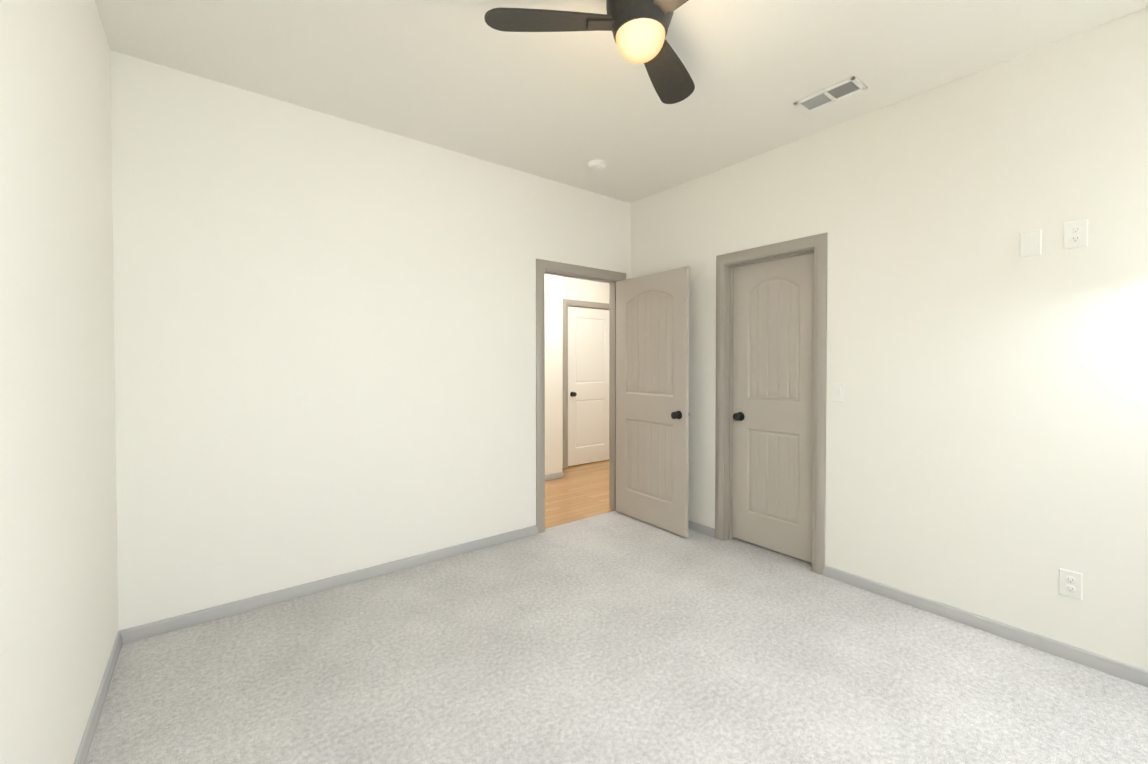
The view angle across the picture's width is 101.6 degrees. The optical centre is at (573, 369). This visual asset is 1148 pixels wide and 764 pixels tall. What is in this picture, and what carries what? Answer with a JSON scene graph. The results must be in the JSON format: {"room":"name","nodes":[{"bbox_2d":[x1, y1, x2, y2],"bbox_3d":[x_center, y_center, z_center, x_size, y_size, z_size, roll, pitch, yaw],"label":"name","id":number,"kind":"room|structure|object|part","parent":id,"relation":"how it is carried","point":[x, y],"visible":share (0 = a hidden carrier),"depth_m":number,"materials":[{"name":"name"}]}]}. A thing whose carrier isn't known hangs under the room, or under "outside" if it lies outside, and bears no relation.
{"room":"empty bedroom","nodes":[
{"label":"empty bedroom","id":0,"kind":"room"},
{"bbox_2d":[0,0,117,763],"bbox_3d":[-1.047,-0.073,0.681,0.120,2.770,3.720,-1,1,-38],"label":"wall","id":1,"kind":"structure","parent":0,"point":[58,579],"depth_m":1.34,"materials":[{"name":"white paint"}]},
{"bbox_2d":[73,628,128,763],"bbox_3d":[-1.031,1.279,0.788,0.014,0.064,3.600,-1,1,-38],"label":"baseboard","id":2,"kind":"structure","parent":1,"relation":"attached to","point":[122,637],"depth_m":1.78,"materials":[{"name":"grey paint"}]},
{"bbox_2d":[110,50,630,630],"bbox_3d":[-0.052,-0.117,3.892,5.640,2.770,0.120,-1,1,-38],"label":"wall","id":3,"kind":"structure","parent":0,"point":[324,336],"depth_m":2.67,"materials":[{"name":"white paint"}]},
{"bbox_2d":[129,525,537,642],"bbox_3d":[-1.200,1.250,2.930,2.322,0.064,0.014,-1,1,-38],"label":"baseboard","id":4,"kind":"structure","parent":3,"relation":"attached to","point":[143,631],"depth_m":2.68,"materials":[{"name":"grey paint"}]},
{"bbox_2d":[536,259,625,532],"bbox_3d":[0.047,0.202,3.973,0.960,2.130,0.157,-1,1,-38],"label":"door frame","id":5,"kind":"structure","parent":3,"relation":"attached to","point":[542,266],"depth_m":3.70,"materials":[{"name":"beige wood"}]},
{"bbox_2d":[616,267,689,537],"bbox_3d":[0.617,0.240,3.837,0.171,2.030,0.800,-1,1,-36],"label":"door","id":6,"kind":"structure","parent":3,"relation":"in","point":[652,399],"depth_m":3.78,"materials":[{"name":"grey wood"}]},
{"bbox_3d":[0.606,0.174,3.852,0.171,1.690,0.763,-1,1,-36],"label":"knob","id":7,"kind":"part","parent":6,"relation":"part of","materials":[{"name":"black metal"}]},
{"bbox_2d":[545,274,561,474],"bbox_3d":[-1.153,-0.128,4.694,2.490,2.770,0.120,-1,1,-38],"label":"wall","id":8,"kind":"structure","parent":0,"point":[553,373],"depth_m":5.34,"materials":[{"name":"white paint"}]},
{"bbox_2d":[545,463,563,480],"bbox_3d":[-1.066,1.222,4.931,2.655,0.064,0.384,-1,1,-38],"label":"baseboard","id":9,"kind":"structure","parent":8,"relation":"attached to","point":[554,476],"depth_m":5.35,"materials":[{"name":"grey paint"}]},
{"bbox_2d":[545,459,614,528],"bbox_3d":[-0.290,1.282,5.193,4.440,0.056,2.365,-1,1,-38],"label":"floor","id":10,"kind":"structure","parent":0,"point":[578,492],"depth_m":4.74,"materials":[{"name":"brown wood"}]},
{"bbox_2d":[562,277,608,462],"bbox_3d":[0.322,-0.150,6.314,2.070,2.770,0.120,-1,1,-38],"label":"wall","id":11,"kind":"structure","parent":0,"point":[583,290],"depth_m":6.05,"materials":[{"name":"white paint"}]},
{"bbox_2d":[563,299,608,467],"bbox_3d":[0.189,0.171,6.205,0.920,2.130,0.141,-1,1,-38],"label":"door frame","id":12,"kind":"structure","parent":11,"relation":"attached to","point":[566,302],"depth_m":5.89,"materials":[{"name":"beige wood"}]},
{"bbox_2d":[568,306,608,465],"bbox_3d":[0.230,0.208,6.154,0.754,2.030,0.102,-1,1,-38],"label":"hall door","id":13,"kind":"structure","parent":11,"relation":"in","point":[588,385],"depth_m":6.15,"materials":[{"name":"grey wood"}]},
{"bbox_2d":[86,510,1147,763],"bbox_3d":[0.578,1.325,1.990,4.270,0.060,3.755,-1,1,-38],"label":"floor carpet","id":14,"kind":"object","parent":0,"point":[612,638],"visible":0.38,"depth_m":1.98,"materials":[{"name":"grey carpet"}]},
{"bbox_2d":[95,0,1147,202],"bbox_3d":[0.552,-1.516,1.985,4.270,0.080,3.840,-1,1,-38],"label":"ceiling","id":15,"kind":"structure","parent":0,"point":[461,76],"depth_m":2.27,"materials":[{"name":"white paint"}]},
{"bbox_2d":[484,0,694,103],"bbox_3d":[0.337,-1.329,1.721,1.041,0.286,0.968,-1,1,-38],"label":"ceiling fan","id":16,"kind":"object","parent":15,"relation":"hanging from","point":[638,29],"visible":1,"depth_m":1.76,"materials":[{"name":"brown metal"}]},
{"bbox_3d":[0.253,-1.235,1.787,0.188,0.096,0.188,-1,1,-38],"label":"globe","id":17,"kind":"part","parent":16,"relation":"part of","materials":[{"name":"white glass"}]},
{"bbox_2d":[588,160,606,170],"bbox_3d":[0.168,-1.477,3.397,0.136,0.037,0.136,-1,1,-38],"label":"smoke detector","id":18,"kind":"object","parent":15,"relation":"attached to","point":[596,165],"visible":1,"depth_m":3.36,"materials":[{"name":"white plastic"}]},
{"bbox_2d":[793,76,867,113],"bbox_3d":[1.379,-1.479,2.527,0.168,0.009,0.315,-1,1,-38],"label":"ceiling vent","id":19,"kind":"object","parent":15,"relation":"in","point":[843,89],"visible":1,"depth_m":2.52,"materials":[{"name":"white plastic"}]},
{"bbox_2d":[631,7,1147,669],"bbox_3d":[1.668,-0.103,2.875,0.120,2.770,3.600,-1,1,-38],"label":"wall","id":20,"kind":"structure","parent":0,"point":[987,437],"depth_m":2.33,"materials":[{"name":"white paint"}]},
{"bbox_2d":[688,520,715,537],"bbox_3d":[0.769,1.236,3.890,0.072,0.064,0.922,-1,1,-38],"label":"baseboard","id":21,"kind":"structure","parent":20,"relation":"attached to","point":[703,529],"depth_m":3.64,"materials":[{"name":"grey paint"}]},
{"bbox_2d":[715,232,827,574],"bbox_3d":[1.370,0.242,3.262,0.126,2.070,0.680,-1,1,-38],"label":"door frame","id":22,"kind":"structure","parent":20,"relation":"attached to","point":[728,454],"depth_m":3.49,"materials":[{"name":"beige wood"}]},
{"bbox_2d":[732,253,813,562],"bbox_3d":[1.373,0.248,3.264,0.102,2.030,0.634,-1,1,-38],"label":"closet door","id":23,"kind":"structure","parent":20,"relation":"in","point":[773,331],"depth_m":3.27,"materials":[{"name":"grey wood"}]},
{"bbox_3d":[1.207,0.344,3.450,0.068,0.066,0.066,-1,1,-38],"label":"knob","id":24,"kind":"part","parent":23,"relation":"part of","materials":[{"name":"black metal"}]},
{"bbox_2d":[832,383,844,401],"bbox_3d":[1.607,0.138,2.849,0.011,0.117,0.072,-1,1,-38],"label":"light switch","id":25,"kind":"object","parent":20,"relation":"attached to","point":[838,392],"visible":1,"depth_m":2.84,"materials":[{"name":"white plastic"}]},
{"bbox_2d":[823,565,1147,686],"bbox_3d":[2.136,1.260,2.184,0.014,0.064,1.879,-1,1,-38],"label":"baseboard","id":26,"kind":"structure","parent":20,"relation":"attached to","point":[1125,671],"depth_m":2.26,"materials":[{"name":"grey paint"}]},
{"bbox_2d":[1020,229,1041,257],"bbox_3d":[2.125,-0.588,2.179,0.006,0.117,0.072,-1,1,-38],"label":"wall plate","id":27,"kind":"object","parent":20,"relation":"attached to","point":[1030,243],"visible":1,"depth_m":2.18,"materials":[{"name":"white plastic"}]},
{"bbox_2d":[1059,568,1082,599],"bbox_3d":[2.213,0.955,2.087,0.008,0.117,0.072,-1,1,-38],"label":"outlet","id":28,"kind":"object","parent":20,"relation":"attached to","point":[1071,584],"visible":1,"depth_m":2.08,"materials":[{"name":"white plastic"}]},
{"bbox_2d":[1064,219,1087,249],"bbox_3d":[2.213,-0.597,2.065,0.008,0.117,0.072,-1,1,-38],"label":"outlet","id":29,"kind":"object","parent":20,"relation":"attached to","point":[1075,234],"depth_m":2.06,"materials":[{"name":"white plastic"}]}
]}

